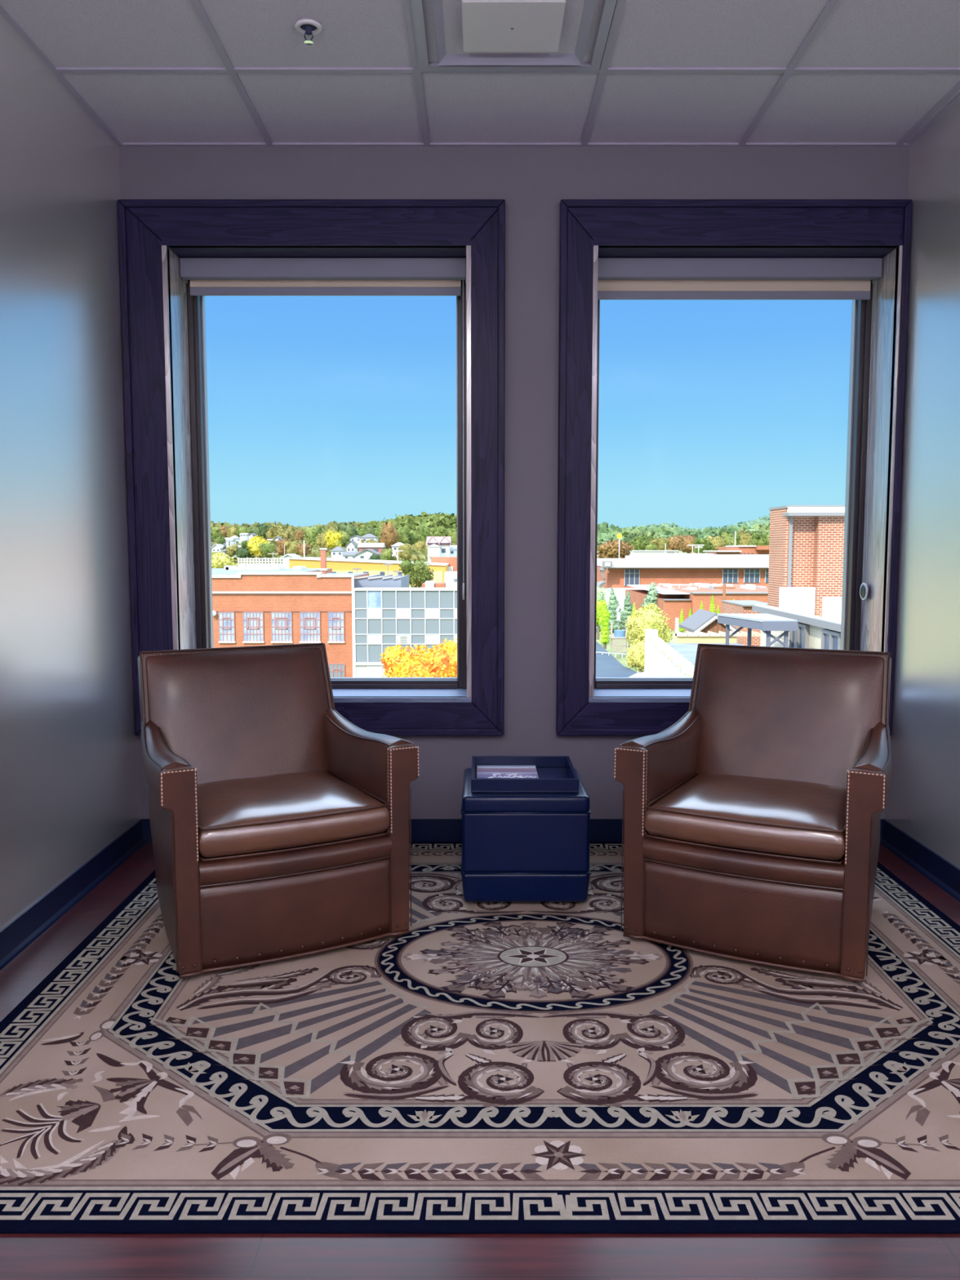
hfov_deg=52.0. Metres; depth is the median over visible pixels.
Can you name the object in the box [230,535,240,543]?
house
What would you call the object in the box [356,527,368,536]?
tree
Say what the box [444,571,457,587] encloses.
building
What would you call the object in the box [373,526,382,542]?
tree
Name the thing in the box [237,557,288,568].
building
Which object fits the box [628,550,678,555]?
warehouse
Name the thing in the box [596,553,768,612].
brick building
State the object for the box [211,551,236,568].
bushy tree
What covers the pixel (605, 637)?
cypress
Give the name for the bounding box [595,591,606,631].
spruce
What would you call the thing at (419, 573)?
leafy tree
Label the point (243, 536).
house
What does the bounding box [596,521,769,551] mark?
wooded hillside
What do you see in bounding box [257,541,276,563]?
tree
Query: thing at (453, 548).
house
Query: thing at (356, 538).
house
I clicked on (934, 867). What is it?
baseboard
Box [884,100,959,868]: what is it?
wall
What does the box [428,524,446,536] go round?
tree
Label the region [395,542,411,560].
tree
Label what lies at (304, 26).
sprinkler
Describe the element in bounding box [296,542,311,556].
tree
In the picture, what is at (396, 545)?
house
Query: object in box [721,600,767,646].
brick building
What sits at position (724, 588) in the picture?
utility pole
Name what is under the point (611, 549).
round tree
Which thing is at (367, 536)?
house
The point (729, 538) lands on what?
tree
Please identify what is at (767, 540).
tree
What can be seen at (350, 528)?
tree
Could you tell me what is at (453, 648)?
maple
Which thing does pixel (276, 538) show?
house
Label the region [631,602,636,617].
cypress
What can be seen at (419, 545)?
tree
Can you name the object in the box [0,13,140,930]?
wall
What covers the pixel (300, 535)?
tree
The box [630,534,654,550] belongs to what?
tree
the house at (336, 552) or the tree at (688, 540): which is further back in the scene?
the tree at (688, 540)
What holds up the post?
on the wooden deck
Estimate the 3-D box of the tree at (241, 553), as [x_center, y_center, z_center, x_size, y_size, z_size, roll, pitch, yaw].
[-57.791,-20.168,239.129,3.363,4.938,2.950,0,5,0]
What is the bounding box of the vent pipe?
[675,617,678,631]
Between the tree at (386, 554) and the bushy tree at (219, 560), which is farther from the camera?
the tree at (386, 554)
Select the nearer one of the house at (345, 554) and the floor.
the floor
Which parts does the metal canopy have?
leg, leg, leg, leg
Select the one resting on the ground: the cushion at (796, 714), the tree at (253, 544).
the tree at (253, 544)
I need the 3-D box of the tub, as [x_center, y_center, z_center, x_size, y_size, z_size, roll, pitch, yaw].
[9.446,-0.436,66.538,0.800,0.430,0.800,0,5,0]
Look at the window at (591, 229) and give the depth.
3.92 m
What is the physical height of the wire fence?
0.376 m
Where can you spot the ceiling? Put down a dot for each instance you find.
(137, 108)
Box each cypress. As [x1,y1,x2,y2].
[599,604,610,648]
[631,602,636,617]
[678,608,684,632]
[709,595,715,613]
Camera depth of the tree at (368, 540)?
268.34 m
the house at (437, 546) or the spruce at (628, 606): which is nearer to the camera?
the spruce at (628, 606)
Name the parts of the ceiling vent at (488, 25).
plate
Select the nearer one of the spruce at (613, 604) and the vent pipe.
the vent pipe
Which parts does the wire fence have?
rail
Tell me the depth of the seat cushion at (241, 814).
2.91 m
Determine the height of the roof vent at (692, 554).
0.964 m
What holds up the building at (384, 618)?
on the ground
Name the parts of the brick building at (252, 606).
window sill, window sill, window sill, window sill, window sill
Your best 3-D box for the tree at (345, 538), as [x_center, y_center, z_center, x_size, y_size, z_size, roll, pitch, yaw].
[-44.327,-32.176,318.365,5.335,7.120,4.930,0,5,0]
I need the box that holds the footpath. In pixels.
[628,672,644,677]
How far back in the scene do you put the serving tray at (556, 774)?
3.32 m
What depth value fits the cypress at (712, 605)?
61.97 m
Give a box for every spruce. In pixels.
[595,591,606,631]
[600,587,625,631]
[622,591,633,624]
[639,582,659,610]
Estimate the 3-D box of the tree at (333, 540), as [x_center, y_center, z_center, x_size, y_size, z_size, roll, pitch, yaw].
[-42.180,-27.717,283.691,5.904,8.274,5.020,0,5,0]
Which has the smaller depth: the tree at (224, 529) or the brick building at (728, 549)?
the brick building at (728, 549)
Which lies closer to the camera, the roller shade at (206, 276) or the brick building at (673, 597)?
the roller shade at (206, 276)
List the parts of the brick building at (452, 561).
panel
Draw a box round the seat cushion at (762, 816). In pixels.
[644,773,846,860]
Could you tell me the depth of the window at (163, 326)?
3.91 m
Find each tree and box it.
[210,525,222,540]
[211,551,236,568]
[214,535,226,545]
[219,525,228,537]
[225,543,239,556]
[226,526,239,537]
[235,525,251,537]
[235,546,248,562]
[240,539,253,559]
[247,535,270,562]
[248,525,260,536]
[257,523,271,539]
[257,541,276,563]
[264,521,289,539]
[275,536,292,555]
[283,539,302,555]
[284,526,296,540]
[294,530,303,540]
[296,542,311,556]
[303,524,328,546]
[315,530,334,550]
[324,529,342,550]
[337,521,361,539]
[338,529,350,547]
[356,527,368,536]
[364,525,378,535]
[366,538,374,542]
[368,553,381,559]
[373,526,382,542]
[378,521,398,549]
[380,547,392,560]
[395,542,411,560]
[396,523,410,544]
[398,559,434,587]
[408,527,422,546]
[413,540,426,551]
[417,526,434,542]
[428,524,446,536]
[444,527,457,542]
[596,538,633,558]
[596,599,610,639]
[623,533,641,545]
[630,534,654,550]
[644,542,657,550]
[648,537,670,550]
[664,533,684,552]
[680,534,696,553]
[693,537,713,553]
[705,533,726,550]
[719,530,741,545]
[737,528,754,545]
[748,530,769,545]
[764,533,769,545]
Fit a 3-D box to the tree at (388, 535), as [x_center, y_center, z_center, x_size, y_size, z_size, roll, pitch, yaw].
[-27.734,-31.036,298.424,6.238,10.573,5.580,0,5,0]
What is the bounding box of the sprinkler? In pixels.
[294,18,322,44]
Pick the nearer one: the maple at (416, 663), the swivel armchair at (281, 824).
the swivel armchair at (281, 824)
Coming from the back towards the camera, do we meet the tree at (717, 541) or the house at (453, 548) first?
the tree at (717, 541)
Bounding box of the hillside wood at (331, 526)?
[210,520,374,541]
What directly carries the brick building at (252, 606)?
on the ground
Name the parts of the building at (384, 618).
panel, panel, panel, panel, panel, panel, panel, panel, panel, panel, panel, panel, panel, panel, panel, panel, panel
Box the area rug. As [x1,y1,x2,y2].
[0,841,959,1233]
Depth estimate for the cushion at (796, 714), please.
3.30 m
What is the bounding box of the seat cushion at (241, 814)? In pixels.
[197,771,391,857]
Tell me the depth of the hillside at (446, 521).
412.68 m
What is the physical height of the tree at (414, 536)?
8.587 m
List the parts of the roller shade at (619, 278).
bead chain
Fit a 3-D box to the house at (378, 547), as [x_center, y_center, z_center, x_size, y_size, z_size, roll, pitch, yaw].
[-27.181,-21.386,247.080,6.438,5.992,6.700,0,5,0]
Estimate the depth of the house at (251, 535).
379.99 m
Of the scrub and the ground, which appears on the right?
the ground
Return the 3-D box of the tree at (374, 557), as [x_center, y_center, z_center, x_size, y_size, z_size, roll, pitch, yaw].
[-20.237,-14.637,189.449,2.574,4.218,2.156,0,5,0]
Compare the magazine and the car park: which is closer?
the magazine
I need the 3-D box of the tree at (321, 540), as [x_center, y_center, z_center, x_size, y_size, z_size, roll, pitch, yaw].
[-46.506,-29.301,298.610,6.673,8.433,5.637,0,5,0]
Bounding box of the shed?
[354,574,408,587]
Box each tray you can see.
[471,755,578,792]
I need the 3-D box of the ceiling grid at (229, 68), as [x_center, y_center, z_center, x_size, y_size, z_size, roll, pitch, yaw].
[0.135,-1.554,-0.248,3.080,0.016,8.190,0,5,0]
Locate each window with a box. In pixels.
[117,199,505,735]
[555,199,912,735]
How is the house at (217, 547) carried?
on the ground
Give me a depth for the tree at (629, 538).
327.13 m
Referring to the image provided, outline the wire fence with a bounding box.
[595,651,627,657]
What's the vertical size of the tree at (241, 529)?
8.481 m
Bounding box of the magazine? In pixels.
[476,764,538,777]
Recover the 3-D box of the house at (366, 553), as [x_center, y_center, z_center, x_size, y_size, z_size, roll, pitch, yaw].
[-23.120,-16.369,204.359,4.721,5.187,6.800,0,5,0]
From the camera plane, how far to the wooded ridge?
1181.65 m
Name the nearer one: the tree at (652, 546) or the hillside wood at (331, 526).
the tree at (652, 546)
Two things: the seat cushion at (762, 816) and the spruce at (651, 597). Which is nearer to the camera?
the seat cushion at (762, 816)
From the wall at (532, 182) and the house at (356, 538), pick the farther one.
the house at (356, 538)
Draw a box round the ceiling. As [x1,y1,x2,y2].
[0,0,959,142]
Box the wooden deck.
[608,620,630,652]
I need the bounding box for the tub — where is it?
[613,630,625,637]
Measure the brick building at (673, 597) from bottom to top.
7.160 m
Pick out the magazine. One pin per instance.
(482, 771)
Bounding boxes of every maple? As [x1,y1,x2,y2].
[379,643,456,677]
[440,638,458,688]
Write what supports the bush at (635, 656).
on the ground
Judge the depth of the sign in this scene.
164.03 m
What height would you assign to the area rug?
0.013 m
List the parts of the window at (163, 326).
casing, head casing, apron casing, sash frame, sill, casing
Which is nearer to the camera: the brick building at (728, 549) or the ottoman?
the ottoman
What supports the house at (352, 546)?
on the ground
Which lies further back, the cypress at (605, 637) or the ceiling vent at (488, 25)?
the cypress at (605, 637)
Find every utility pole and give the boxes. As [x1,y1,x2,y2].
[303,540,305,557]
[392,547,402,560]
[713,582,735,599]
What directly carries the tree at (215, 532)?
on the ground
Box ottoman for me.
[460,768,591,902]
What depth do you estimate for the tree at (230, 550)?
259.95 m
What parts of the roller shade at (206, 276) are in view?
bead chain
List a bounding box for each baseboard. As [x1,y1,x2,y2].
[0,818,145,970]
[142,818,883,843]
[880,818,959,902]
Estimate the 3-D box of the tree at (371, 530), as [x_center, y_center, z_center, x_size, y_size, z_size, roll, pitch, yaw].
[-42.259,-40.152,382.994,6.204,8.618,5.832,0,5,0]
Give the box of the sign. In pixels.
[617,533,622,558]
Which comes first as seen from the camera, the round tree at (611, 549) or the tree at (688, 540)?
the round tree at (611, 549)
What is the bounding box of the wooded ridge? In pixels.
[627,513,769,532]
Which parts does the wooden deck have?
railing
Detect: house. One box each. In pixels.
[211,543,226,551]
[224,537,235,546]
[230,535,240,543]
[239,533,248,543]
[248,533,257,540]
[273,536,282,545]
[280,553,301,568]
[329,546,347,558]
[341,551,359,559]
[345,540,357,551]
[349,535,360,543]
[355,548,381,559]
[357,542,386,555]
[359,533,378,542]
[391,542,404,560]
[426,535,451,562]
[449,545,457,556]
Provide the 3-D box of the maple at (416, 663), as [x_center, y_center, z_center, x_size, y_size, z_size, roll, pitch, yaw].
[-3.324,2.890,52.449,4.272,5.492,3.472,0,5,0]
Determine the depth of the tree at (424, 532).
356.36 m
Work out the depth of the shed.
77.12 m
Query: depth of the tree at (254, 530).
398.23 m
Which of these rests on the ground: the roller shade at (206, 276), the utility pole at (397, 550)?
the utility pole at (397, 550)
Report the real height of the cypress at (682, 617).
3.193 m
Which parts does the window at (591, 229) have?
casing, sill, apron casing, sash frame, head casing, casing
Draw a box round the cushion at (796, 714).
[693,648,884,788]
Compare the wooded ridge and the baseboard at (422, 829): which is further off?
the wooded ridge
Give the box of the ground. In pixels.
[595,550,706,672]
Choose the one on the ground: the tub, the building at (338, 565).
the building at (338, 565)
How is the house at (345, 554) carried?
on the ground
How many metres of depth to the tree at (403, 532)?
341.54 m
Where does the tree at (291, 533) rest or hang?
on the ground
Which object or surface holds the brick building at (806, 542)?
on the ground
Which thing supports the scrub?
on the ground
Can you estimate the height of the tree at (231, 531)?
8.161 m
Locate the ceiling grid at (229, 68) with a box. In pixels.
[0,0,959,146]
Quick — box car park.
[595,641,637,688]
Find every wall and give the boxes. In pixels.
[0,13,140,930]
[119,146,910,818]
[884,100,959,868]
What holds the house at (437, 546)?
on the ground
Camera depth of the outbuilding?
42.15 m
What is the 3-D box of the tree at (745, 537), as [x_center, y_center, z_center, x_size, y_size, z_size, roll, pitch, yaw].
[86.712,-30.117,318.424,8.745,11.930,7.217,0,5,0]
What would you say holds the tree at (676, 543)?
on the ground
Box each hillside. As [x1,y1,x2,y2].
[358,511,457,533]
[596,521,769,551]
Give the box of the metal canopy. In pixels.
[716,613,798,647]
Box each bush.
[625,602,673,645]
[626,637,644,672]
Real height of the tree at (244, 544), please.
6.327 m
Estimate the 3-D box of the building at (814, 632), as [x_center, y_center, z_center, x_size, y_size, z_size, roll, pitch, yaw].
[12.702,3.618,26.943,6.596,8.290,17.000,0,5,0]
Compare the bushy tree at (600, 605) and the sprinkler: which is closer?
the sprinkler
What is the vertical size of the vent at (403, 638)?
0.614 m
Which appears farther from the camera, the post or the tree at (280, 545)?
the tree at (280, 545)
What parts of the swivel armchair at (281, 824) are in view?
arm, arm, panel, rail, arm, arm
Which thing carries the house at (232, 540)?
on the ground
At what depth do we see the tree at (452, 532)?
358.19 m
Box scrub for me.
[211,538,457,566]
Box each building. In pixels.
[211,547,368,677]
[237,557,288,568]
[288,556,448,587]
[352,587,457,677]
[422,581,445,587]
[431,556,457,571]
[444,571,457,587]
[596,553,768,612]
[625,582,768,631]
[644,629,760,677]
[702,545,768,554]
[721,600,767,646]
[751,604,840,649]
[767,505,844,620]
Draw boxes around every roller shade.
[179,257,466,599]
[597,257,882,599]
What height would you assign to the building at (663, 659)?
7.147 m
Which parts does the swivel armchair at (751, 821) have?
arm, arm, rail, panel, arm, arm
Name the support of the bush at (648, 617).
on the ground
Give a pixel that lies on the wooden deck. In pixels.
(612, 637)
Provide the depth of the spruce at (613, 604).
81.70 m
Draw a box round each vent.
[400,635,408,643]
[410,0,616,71]
[690,553,694,559]
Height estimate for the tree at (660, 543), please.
10.524 m
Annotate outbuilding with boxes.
[679,608,739,633]
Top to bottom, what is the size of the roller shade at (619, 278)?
1.389 m
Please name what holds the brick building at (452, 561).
on the ground
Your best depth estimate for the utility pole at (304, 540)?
179.19 m
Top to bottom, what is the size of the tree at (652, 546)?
10.736 m
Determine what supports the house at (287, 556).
on the ground
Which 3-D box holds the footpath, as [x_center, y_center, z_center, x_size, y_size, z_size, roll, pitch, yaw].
[7.831,2.112,48.907,2.732,0.035,8.500,1,5,11]
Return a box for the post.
[616,604,621,630]
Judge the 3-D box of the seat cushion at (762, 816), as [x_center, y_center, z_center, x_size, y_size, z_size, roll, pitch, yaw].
[0.866,0.519,3.051,0.584,0.121,0.578,3,6,28]
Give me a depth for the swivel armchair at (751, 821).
2.96 m
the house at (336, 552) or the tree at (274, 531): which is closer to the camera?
the house at (336, 552)
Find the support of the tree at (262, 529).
on the ground
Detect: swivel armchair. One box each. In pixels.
[137,643,419,978]
[613,643,892,982]
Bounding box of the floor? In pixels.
[0,843,959,1279]
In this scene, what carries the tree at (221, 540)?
on the ground
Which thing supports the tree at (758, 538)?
on the ground
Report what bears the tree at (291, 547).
on the ground
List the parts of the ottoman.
lid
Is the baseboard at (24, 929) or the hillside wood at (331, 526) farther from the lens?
the hillside wood at (331, 526)

